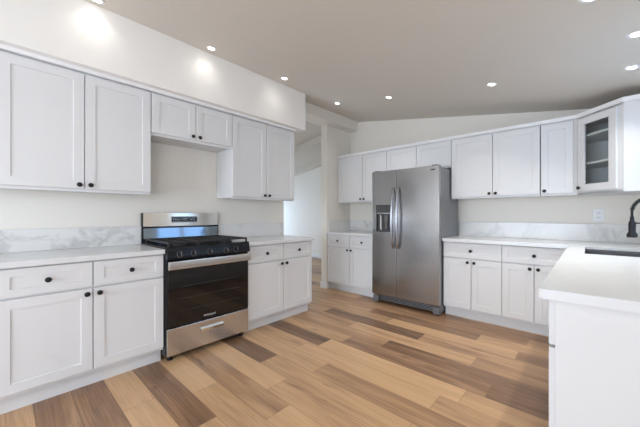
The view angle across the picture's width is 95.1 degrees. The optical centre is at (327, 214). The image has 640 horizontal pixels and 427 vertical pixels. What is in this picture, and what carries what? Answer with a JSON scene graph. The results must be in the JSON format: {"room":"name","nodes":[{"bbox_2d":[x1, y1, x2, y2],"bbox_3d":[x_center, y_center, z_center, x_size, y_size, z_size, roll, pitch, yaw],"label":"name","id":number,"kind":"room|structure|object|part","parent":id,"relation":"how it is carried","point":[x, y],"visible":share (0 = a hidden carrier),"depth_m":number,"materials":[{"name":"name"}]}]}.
{"room":"kitchen","nodes":[
{"label":"kitchen","id":0,"kind":"room"},
{"bbox_2d":[0,0,304,132],"bbox_3d":[-2.347,-1.334,1.789,0.416,0.489,5.709,0,0,42],"label":"soffit","id":1,"kind":"structure","parent":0,"point":[82,33],"depth_m":2.38,"materials":[{"name":"white paint"}]},
{"bbox_2d":[0,125,349,288],"bbox_3d":[-2.049,-0.320,2.523,0.120,3.020,7.199,0,0,42],"label":"wall","id":2,"kind":"structure","parent":0,"point":[183,179],"depth_m":2.98,"materials":[{"name":"white paint"}]},
{"bbox_2d":[0,226,140,252],"bbox_3d":[-2.366,0.191,2.064,0.020,0.168,1.832,0,0,42],"label":"backsplash","id":3,"kind":"structure","parent":2,"relation":"attached to","point":[11,240],"depth_m":2.34,"materials":[{"name":"white stone"}]},
{"bbox_2d":[0,50,150,194],"bbox_3d":[-1.928,-0.618,2.290,0.366,0.892,0.884,0,0,42],"label":"upper cabinet","id":4,"kind":"object","parent":2,"relation":"attached to","point":[62,129],"visible":1,"depth_m":2.13,"materials":[{"name":"white paint"}]},
{"bbox_3d":[-1.970,-0.622,2.030,0.020,0.854,0.435,0,0,42],"label":"door","id":5,"kind":"part","parent":4,"relation":"part of","materials":[{"name":"white paint"}]},
{"bbox_3d":[-1.675,-0.622,2.359,0.020,0.854,0.437,0,0,42],"label":"door","id":6,"kind":"part","parent":4,"relation":"part of","materials":[{"name":"white paint"}]},
{"bbox_2d":[150,92,231,152],"bbox_3d":[-1.376,-0.878,2.906,0.366,0.372,0.765,0,0,42],"label":"upper cabinet","id":7,"kind":"object","parent":2,"relation":"attached to","point":[175,122],"visible":0.98,"depth_m":2.78,"materials":[{"name":"white paint"}]},
{"bbox_3d":[-1.397,-0.882,2.669,0.020,0.334,0.377,0,0,42],"label":"door","id":8,"kind":"part","parent":7,"relation":"part of","materials":[{"name":"white paint"}]},
{"bbox_3d":[-1.142,-0.882,2.954,0.020,0.334,0.376,0,0,42],"label":"door","id":9,"kind":"part","parent":7,"relation":"part of","materials":[{"name":"white paint"}]},
{"bbox_2d":[218,223,282,236],"bbox_3d":[-0.929,0.191,3.666,0.020,0.168,0.942,0,0,42],"label":"backsplash","id":10,"kind":"structure","parent":2,"relation":"attached to","point":[246,229],"depth_m":3.63,"materials":[{"name":"white stone"}]},
{"bbox_2d":[217,115,293,200],"bbox_3d":[-0.828,-0.618,3.517,0.366,0.892,0.875,0,0,42],"label":"upper cabinet","id":11,"kind":"object","parent":2,"relation":"attached to","point":[259,163],"visible":1,"depth_m":3.33,"materials":[{"name":"white paint"}]},
{"bbox_2d":[0,44,295,131],"bbox_3d":[-1.690,-1.077,2.562,0.357,0.024,3.478,0,0,42],"label":"crown molding","id":12,"kind":"structure","parent":11,"relation":"attached to","point":[2,46],"depth_m":2.36,"materials":[{"name":"white paint"}]},
{"bbox_3d":[-0.868,-0.622,3.260,0.020,0.854,0.432,0,0,42],"label":"door","id":13,"kind":"part","parent":11,"relation":"part of","materials":[{"name":"white paint"}]},
{"bbox_3d":[-0.576,-0.622,3.586,0.020,0.854,0.431,0,0,42],"label":"door","id":14,"kind":"part","parent":11,"relation":"part of","materials":[{"name":"white paint"}]},
{"bbox_2d":[320,281,326,288],"bbox_3d":[0.137,1.137,4.972,0.134,0.105,0.634,0,0,42],"label":"baseboard","id":15,"kind":"structure","parent":2,"relation":"attached to","point":[322,284],"depth_m":4.73,"materials":[{"name":"white paint"}]},
{"bbox_2d":[305,101,357,132],"bbox_3d":[-0.083,-1.537,4.594,0.283,0.181,1.490,0,0,42],"label":"ceiling beam","id":16,"kind":"structure","parent":2,"relation":"attached to","point":[314,114],"depth_m":4.55,"materials":[{"name":"white paint"}]},
{"bbox_2d":[0,257,548,426],"bbox_3d":[-1.761,1.210,3.441,8.284,0.040,9.350,0,0,42],"label":"floor","id":17,"kind":"structure","parent":0,"point":[350,359],"depth_m":2.09,"materials":[{"name":"brown wood"}]},
{"bbox_2d":[0,254,162,414],"bbox_3d":[-1.825,0.751,2.200,0.638,0.877,0.898,0,0,42],"label":"base cabinet","id":18,"kind":"object","parent":17,"relation":"on","point":[65,327],"visible":0.98,"depth_m":1.94,"materials":[{"name":"white paint"}]},
{"bbox_3d":[-1.768,0.406,1.848,0.020,0.169,0.444,0,0,42],"label":"drawer","id":19,"kind":"part","parent":18,"relation":"part of","materials":[{"name":"white paint"}]},
{"bbox_3d":[-1.768,0.782,1.848,0.020,0.559,0.444,0,0,42],"label":"door","id":20,"kind":"part","parent":18,"relation":"part of","materials":[{"name":"white paint"}]},
{"bbox_3d":[-1.749,0.406,1.831,0.030,0.033,0.033,0,0,42],"label":"knob","id":21,"kind":"part","parent":18,"relation":"part of","materials":[{"name":"black metal"}]},
{"bbox_3d":[-1.468,0.406,2.182,0.020,0.169,0.442,0,0,42],"label":"drawer","id":22,"kind":"part","parent":18,"relation":"part of","materials":[{"name":"white paint"}]},
{"bbox_3d":[-1.468,0.782,2.182,0.020,0.559,0.442,0,0,42],"label":"door","id":23,"kind":"part","parent":18,"relation":"part of","materials":[{"name":"white paint"}]},
{"bbox_2d":[141,213,250,360],"bbox_3d":[-1.249,0.586,2.800,0.700,1.208,0.754,0,0,42],"label":"gas range","id":24,"kind":"object","parent":17,"relation":"on","point":[205,272],"visible":0.97,"depth_m":2.61,"materials":[{"name":"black metal"}]},
{"bbox_3d":[-1.479,0.195,3.006,0.022,0.131,0.730,0,0,42],"label":"vent panel","id":25,"kind":"part","parent":24,"relation":"part of","materials":[{"name":"silver metal"}]},
{"bbox_3d":[-1.477,0.048,3.004,0.043,0.128,0.734,0,0,42],"label":"backguard plate","id":26,"kind":"part","parent":24,"relation":"part of","materials":[{"name":"silver metal"}]},
{"bbox_2d":[143,240,248,248],"bbox_3d":[-1.244,0.255,2.795,0.587,0.038,0.754,0,0,42],"label":"cooktop","id":27,"kind":"object","parent":24,"relation":"in","point":[162,244],"depth_m":2.57,"materials":[{"name":"black metal"}]},
{"bbox_3d":[-1.039,0.641,2.611,0.018,0.546,0.746,0,0,42],"label":"oven door","id":28,"kind":"part","parent":24,"relation":"part of","materials":[{"name":"black glass"}]},
{"bbox_3d":[-1.037,1.030,2.610,0.022,0.216,0.742,0,0,42],"label":"drawer","id":29,"kind":"part","parent":24,"relation":"part of","materials":[{"name":"silver metal"}]},
{"bbox_3d":[-1.029,0.314,2.602,0.044,0.100,0.754,0,0,42],"label":"control panel","id":30,"kind":"part","parent":24,"relation":"part of","materials":[{"name":"black metal"}]},
{"bbox_3d":[-1.030,0.677,2.603,0.004,0.465,0.730,0,0,42],"label":"door glass","id":31,"kind":"part","parent":24,"relation":"part of","materials":[{"name":"black glass"}]},
{"bbox_3d":[-1.004,0.408,2.580,0.022,0.067,0.742,0,0,42],"label":"oven handle","id":32,"kind":"part","parent":24,"relation":"part of","materials":[{"name":"silver metal"}]},
{"bbox_3d":[-1.021,0.995,2.595,0.020,0.034,0.210,0,0,42],"label":"drawer pull","id":33,"kind":"part","parent":24,"relation":"part of","materials":[{"name":"silver metal"}]},
{"bbox_2d":[244,241,311,331],"bbox_3d":[-0.710,0.751,3.445,0.638,0.877,0.908,0,0,42],"label":"base cabinet","id":34,"kind":"object","parent":17,"relation":"on","point":[280,274],"visible":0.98,"depth_m":3.21,"materials":[{"name":"white paint"}]},
{"bbox_3d":[-0.651,0.406,3.093,0.020,0.169,0.456,0,0,42],"label":"drawer","id":35,"kind":"part","parent":34,"relation":"part of","materials":[{"name":"white paint"}]},
{"bbox_3d":[-0.651,0.782,3.093,0.020,0.559,0.456,0,0,42],"label":"door","id":36,"kind":"part","parent":34,"relation":"part of","materials":[{"name":"white paint"}]},
{"bbox_2d":[237,235,313,245],"bbox_3d":[-0.709,0.293,3.449,0.637,0.036,0.920,0,0,42],"label":"countertop","id":37,"kind":"structure","parent":34,"relation":"on","point":[275,239],"depth_m":3.32,"materials":[{"name":"white stone"}]},
{"bbox_3d":[-0.348,0.406,3.431,0.020,0.169,0.440,0,0,42],"label":"drawer","id":38,"kind":"part","parent":34,"relation":"part of","materials":[{"name":"white paint"}]},
{"bbox_3d":[-0.348,0.782,3.431,0.020,0.559,0.440,0,0,42],"label":"door","id":39,"kind":"part","parent":34,"relation":"part of","materials":[{"name":"white paint"}]},
{"bbox_2d":[327,234,374,296],"bbox_3d":[0.525,0.751,4.618,0.912,0.877,0.638,0,0,42],"label":"base cabinet","id":40,"kind":"object","parent":17,"relation":"on","point":[349,258],"visible":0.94,"depth_m":4.41,"materials":[{"name":"white paint"}]},
{"bbox_3d":[0.168,0.406,4.564,0.448,0.169,0.020,0,0,42],"label":"drawer","id":41,"kind":"part","parent":40,"relation":"part of","materials":[{"name":"white paint"}]},
{"bbox_3d":[0.168,0.782,4.564,0.448,0.559,0.020,0,0,42],"label":"door","id":42,"kind":"part","parent":40,"relation":"part of","materials":[{"name":"white paint"}]},
{"bbox_2d":[326,230,371,236],"bbox_3d":[0.526,0.293,4.619,0.914,0.036,0.637,0,0,42],"label":"countertop","id":43,"kind":"structure","parent":40,"relation":"on","point":[350,232],"depth_m":4.54,"materials":[{"name":"white stone"}]},
{"bbox_3d":[0.508,0.406,4.259,0.452,0.169,0.020,0,0,42],"label":"drawer","id":44,"kind":"part","parent":40,"relation":"part of","materials":[{"name":"white paint"}]},
{"bbox_3d":[0.508,0.782,4.259,0.452,0.559,0.020,0,0,42],"label":"door","id":45,"kind":"part","parent":40,"relation":"part of","materials":[{"name":"white paint"}]},
{"bbox_2d":[372,164,457,314],"bbox_3d":[1.147,0.297,3.926,0.921,1.785,0.744,0,0,42],"label":"refrigerator","id":46,"kind":"object","parent":17,"relation":"on","point":[413,209],"visible":0.98,"depth_m":3.66,"materials":[{"name":"grey metal"}]},
{"bbox_3d":[0.760,-0.081,3.915,0.216,0.097,0.039,0,0,42],"label":"dispenser panel","id":47,"kind":"part","parent":46,"relation":"part of","materials":[{"name":"grey plastic"}]},
{"bbox_3d":[0.767,0.245,3.917,0.367,1.653,0.060,0,0,42],"label":"freezer door","id":48,"kind":"part","parent":46,"relation":"part of","materials":[{"name":"grey metal"}]},
{"bbox_3d":[0.833,0.044,3.765,0.031,0.790,0.084,0,0,42],"label":"handle","id":49,"kind":"part","parent":46,"relation":"part of","materials":[{"name":"silver metal"}]},
{"bbox_3d":[0.887,0.044,3.717,0.031,0.790,0.084,0,0,42],"label":"handle","id":50,"kind":"part","parent":46,"relation":"part of","materials":[{"name":"silver metal"}]},
{"bbox_3d":[1.113,0.245,3.608,0.548,1.653,0.060,0,0,42],"label":"fresh food door","id":51,"kind":"part","parent":46,"relation":"part of","materials":[{"name":"grey metal"}]},
{"bbox_2d":[444,241,502,325],"bbox_3d":[1.791,0.751,3.483,0.608,0.877,0.638,0,0,42],"label":"base cabinet","id":52,"kind":"object","parent":17,"relation":"on","point":[472,271],"visible":0.96,"depth_m":3.26,"materials":[{"name":"white paint"}]},
{"bbox_3d":[1.494,0.782,3.376,0.301,0.559,0.020,0,0,42],"label":"door","id":53,"kind":"part","parent":52,"relation":"part of","materials":[{"name":"white paint"}]},
{"bbox_3d":[1.605,0.406,3.275,0.602,0.169,0.020,0,0,42],"label":"drawer","id":54,"kind":"part","parent":52,"relation":"part of","materials":[{"name":"white paint"}]},
{"bbox_3d":[1.720,0.782,3.173,0.295,0.559,0.020,0,0,42],"label":"door","id":55,"kind":"part","parent":52,"relation":"part of","materials":[{"name":"white paint"}]},
{"bbox_2d":[502,245,565,335],"bbox_3d":[2.227,0.751,3.092,0.562,0.877,0.638,0,0,42],"label":"base cabinet","id":56,"kind":"object","parent":17,"relation":"on","point":[525,269],"visible":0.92,"depth_m":2.93,"materials":[{"name":"white paint"}]},
{"bbox_3d":[1.936,0.782,2.979,0.272,0.559,0.020,0,0,42],"label":"door","id":57,"kind":"part","parent":56,"relation":"part of","materials":[{"name":"white paint"}]},
{"bbox_3d":[2.040,0.406,2.886,0.552,0.169,0.020,0,0,42],"label":"drawer","id":58,"kind":"part","parent":56,"relation":"part of","materials":[{"name":"white paint"}]},
{"bbox_3d":[2.143,0.782,2.793,0.274,0.559,0.020,0,0,42],"label":"door","id":59,"kind":"part","parent":56,"relation":"part of","materials":[{"name":"white paint"}]},
{"bbox_2d":[549,300,639,426],"bbox_3d":[1.416,0.751,1.270,0.647,0.877,1.038,0,0,42],"label":"base cabinet","id":60,"kind":"object","parent":17,"relation":"on","point":[594,352],"visible":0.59,"depth_m":1.02,"materials":[{"name":"white paint"}]},
{"bbox_3d":[1.019,0.406,1.297,0.020,0.169,0.504,0,0,42],"label":"drawer","id":61,"kind":"part","parent":60,"relation":"part of","materials":[{"name":"white paint"}]},
{"bbox_3d":[1.019,0.782,1.297,0.020,0.559,0.504,0,0,42],"label":"door","id":62,"kind":"part","parent":60,"relation":"part of","materials":[{"name":"white paint"}]},
{"bbox_3d":[-2.430,0.751,1.526,0.638,0.877,0.913,0,0,42],"label":"base cabinet","id":63,"kind":"object","parent":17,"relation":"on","visible":0},
{"bbox_2d":[0,244,164,268],"bbox_3d":[-2.137,0.293,1.856,0.637,0.036,1.828,0,0,42],"label":"countertop","id":64,"kind":"structure","parent":63,"relation":"on","point":[46,257],"depth_m":2.03,"materials":[{"name":"white stone"}]},
{"bbox_3d":[2.296,0.751,2.274,0.678,0.877,1.070,0,0,42],"label":"base cabinet","id":65,"kind":"object","parent":17,"relation":"on","visible":0},
{"bbox_2d":[442,235,639,312],"bbox_3d":[1.535,0.293,2.285,1.830,0.036,2.766,0,0,42],"label":"countertop","id":66,"kind":"structure","parent":65,"relation":"on","point":[578,277],"depth_m":1.37,"materials":[{"name":"white stone"}]},
{"bbox_2d":[585,249,639,256],"bbox_3d":[2.181,0.397,2.175,0.448,0.202,0.668,0,0,42],"label":"sink","id":67,"kind":"object","parent":66,"relation":"in","point":[587,251],"visible":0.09,"depth_m":2.43,"materials":[{"name":"silver metal"}]},
{"bbox_2d":[626,199,639,237],"bbox_3d":[2.286,0.066,2.039,0.279,0.419,0.132,0,0,42],"label":"faucet","id":68,"kind":"object","parent":66,"relation":"on","point":[631,233],"visible":1,"depth_m":2.13,"materials":[{"name":"black metal"}]},
{"bbox_2d":[284,166,320,254],"bbox_3d":[-0.163,-0.330,8.072,4.480,3.040,0.120,0,0,42],"label":"wall","id":69,"kind":"structure","parent":0,"point":[302,216],"depth_m":8.39,"materials":[{"name":"white paint"}]},
{"bbox_2d":[311,254,320,257],"bbox_3d":[-0.214,1.145,8.027,4.465,0.090,0.014,0,0,42],"label":"baseboard","id":70,"kind":"structure","parent":69,"relation":"attached to","point":[312,255],"depth_m":8.10,"materials":[{"name":"white paint"}]},
{"bbox_2d":[294,121,320,169],"bbox_3d":[-2.183,-1.507,5.834,4.740,0.887,6.150,0,0,42],"label":"ceiling","id":71,"kind":"structure","parent":0,"point":[312,130],"depth_m":6.80,"materials":[{"name":"beige paint"}]},
{"bbox_2d":[294,135,320,155],"bbox_3d":[-1.078,-1.388,7.052,4.480,0.883,0.120,0,0,42],"label":"ceiling beam","id":72,"kind":"structure","parent":71,"relation":"attached to","point":[316,141],"depth_m":6.42,"materials":[{"name":"beige paint"}]},
{"bbox_2d":[294,160,320,175],"bbox_3d":[-0.250,-1.388,7.975,4.480,0.883,0.120,0,0,42],"label":"ceiling beam","id":73,"kind":"structure","parent":71,"relation":"attached to","point":[316,164],"depth_m":8.19,"materials":[{"name":"beige paint"}]},
{"bbox_2d":[85,0,639,121],"bbox_3d":[-0.587,-1.362,1.199,3.824,0.731,7.460,0,0,42],"label":"ceiling","id":74,"kind":"structure","parent":0,"point":[435,58],"depth_m":2.25,"materials":[{"name":"beige paint"}]},
{"bbox_2d":[92,0,104,4],"bbox_3d":[-1.657,-1.540,2.101,0.093,0.019,0.094,0,0,42],"label":"recessed light","id":75,"kind":"object","parent":74,"relation":"in","point":[102,2],"visible":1,"depth_m":2.12,"materials":[{"name":"white paint"}]},
{"bbox_2d":[206,46,216,50],"bbox_3d":[-1.072,-1.534,2.700,0.093,0.019,0.094,0,0,42],"label":"recessed light","id":76,"kind":"object","parent":74,"relation":"in","point":[211,48],"visible":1,"depth_m":2.70,"materials":[{"name":"white paint"}]},
{"bbox_2d":[486,83,496,85],"bbox_3d":[1.534,-1.218,2.736,0.093,0.019,0.094,0,0,42],"label":"recessed light","id":77,"kind":"object","parent":74,"relation":"in","point":[487,84],"visible":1,"depth_m":2.73,"materials":[{"name":"white paint"}]},
{"bbox_2d":[578,0,595,2],"bbox_3d":[1.335,-1.105,1.488,0.093,0.019,0.094,0,0,42],"label":"recessed light","id":78,"kind":"object","parent":74,"relation":"in","point":[580,1],"visible":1,"depth_m":1.51,"materials":[{"name":"white paint"}]},
{"bbox_2d":[623,65,639,70],"bbox_3d":[2.211,-1.068,2.125,0.093,0.019,0.094,0,0,42],"label":"recessed light","id":79,"kind":"object","parent":74,"relation":"in","point":[631,67],"visible":1,"depth_m":2.12,"materials":[{"name":"white paint"}]},
{"bbox_2d":[626,30,639,38],"bbox_3d":[1.836,-1.071,1.737,0.093,0.019,0.094,0,0,42],"label":"recessed light","id":80,"kind":"object","parent":74,"relation":"in","point":[635,34],"visible":1,"depth_m":1.74,"materials":[{"name":"white paint"}]},
{"bbox_2d":[630,32,639,36],"bbox_3d":[1.836,-1.071,1.737,0.053,0.011,0.054,0,0,42],"label":"diffuser","id":81,"kind":"object","parent":80,"relation":"attached to","point":[632,34],"depth_m":1.74,"materials":[{"name":"white plastic"}]},
{"bbox_2d":[350,109,639,235],"bbox_3d":[1.766,-0.320,4.019,3.804,3.020,0.120,0,0,42],"label":"wall","id":82,"kind":"structure","parent":0,"point":[371,135],"depth_m":3.65,"materials":[{"name":"white paint"}]},
{"bbox_2d":[328,220,371,231],"bbox_3d":[0.539,0.186,4.634,0.914,0.178,0.599,0,0,42],"label":"backsplash","id":83,"kind":"structure","parent":82,"relation":"attached to","point":[341,225],"depth_m":4.95,"materials":[{"name":"white stone"}]},
{"bbox_2d":[338,151,386,202],"bbox_3d":[0.622,-0.570,4.715,0.925,0.748,0.366,0,0,42],"label":"upper cabinet","id":84,"kind":"object","parent":82,"relation":"attached to","point":[354,172],"visible":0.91,"depth_m":4.64,"materials":[{"name":"white paint"}]},
{"bbox_3d":[0.367,-0.574,4.751,0.492,0.711,0.020,0,0,42],"label":"door","id":85,"kind":"part","parent":84,"relation":"part of","materials":[{"name":"white paint"}]},
{"bbox_3d":[0.712,-0.574,4.442,0.421,0.711,0.020,0,0,42],"label":"door","id":86,"kind":"part","parent":84,"relation":"part of","materials":[{"name":"white paint"}]},
{"bbox_2d":[387,140,451,170],"bbox_3d":[1.320,-0.771,4.109,0.924,0.347,0.335,0,0,42],"label":"upper cabinet","id":87,"kind":"object","parent":82,"relation":"attached to","point":[440,153],"visible":0.66,"depth_m":3.94,"materials":[{"name":"white paint"}]},
{"bbox_3d":[1.043,-0.774,4.146,0.456,0.310,0.020,0,0,42],"label":"door","id":88,"kind":"part","parent":87,"relation":"part of","materials":[{"name":"white paint"}]},
{"bbox_3d":[1.387,-0.774,3.837,0.456,0.310,0.020,0,0,42],"label":"door","id":89,"kind":"part","parent":87,"relation":"part of","materials":[{"name":"white paint"}]},
{"bbox_2d":[452,125,540,198],"bbox_3d":[1.993,-0.570,3.485,0.908,0.748,0.366,0,0,42],"label":"upper cabinet","id":90,"kind":"object","parent":82,"relation":"attached to","point":[505,164],"visible":0.97,"depth_m":3.33,"materials":[{"name":"white paint"}]},
{"bbox_3d":[1.732,-0.574,3.528,0.457,0.711,0.020,0,0,42],"label":"door","id":91,"kind":"part","parent":90,"relation":"part of","materials":[{"name":"white paint"}]},
{"bbox_3d":[2.070,-0.574,3.225,0.439,0.711,0.020,0,0,42],"label":"door","id":92,"kind":"part","parent":90,"relation":"part of","materials":[{"name":"white paint"}]},
{"bbox_2d":[459,222,639,242],"bbox_3d":[2.444,0.185,3.316,1.810,0.180,0.020,0,0,42],"label":"backsplash","id":93,"kind":"structure","parent":82,"relation":"attached to","point":[554,231],"depth_m":3.25,"materials":[{"name":"white stone"}]},
{"bbox_2d":[541,119,577,195],"bbox_3d":[2.443,-0.570,3.081,0.294,0.748,0.366,0,0,42],"label":"upper cabinet","id":94,"kind":"object","parent":82,"relation":"attached to","point":[559,140],"visible":0.99,"depth_m":2.97,"materials":[{"name":"white paint"}]},
{"bbox_2d":[593,209,604,221],"bbox_3d":[2.792,0.005,3.012,0.090,0.136,0.009,0,0,42],"label":"wall outlet","id":95,"kind":"object","parent":82,"relation":"attached to","point":[598,214],"visible":1,"depth_m":3.01,"materials":[{"name":"white plastic"}]},
{"bbox_2d":[576,99,639,195],"bbox_3d":[2.691,-0.570,2.679,0.631,0.748,0.634,0,0,42],"label":"upper cabinet","id":96,"kind":"object","parent":82,"relation":"attached to","point":[608,138],"visible":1,"depth_m":2.55,"materials":[{"name":"white paint"}]},
{"bbox_2d":[337,94,639,158],"bbox_3d":[1.445,-0.963,3.571,3.678,0.035,0.340,0,0,42],"label":"crown molding","id":97,"kind":"structure","parent":96,"relation":"attached to","point":[637,96],"depth_m":3.24,"materials":[{"name":"white paint"}]},
{"bbox_2d":[586,128,607,142],"bbox_3d":[2.699,-0.761,2.675,0.592,0.019,0.606,0,0,42],"label":"shelf","id":98,"kind":"object","parent":96,"relation":"attached to","point":[601,136],"depth_m":2.84,"materials":[{"name":"white paint"}]},
{"bbox_2d":[586,158,607,168],"bbox_3d":[2.699,-0.491,2.675,0.592,0.019,0.606,0,0,42],"label":"shelf","id":99,"kind":"object","parent":96,"relation":"attached to","point":[599,164],"depth_m":2.80,"materials":[{"name":"white paint"}]},
{"bbox_3d":[2.453,-0.574,2.668,0.020,0.696,0.358,0,0,-3],"label":"glass door","id":100,"kind":"part","parent":96,"relation":"part of","materials":[{"name":"white paint"}]},
{"bbox_3d":[2.473,-0.570,2.658,0.018,0.748,0.424,0,0,-3],"label":"frame","id":101,"kind":"part","parent":96,"relation":"part of","materials":[{"name":"white paint"}]}
]}

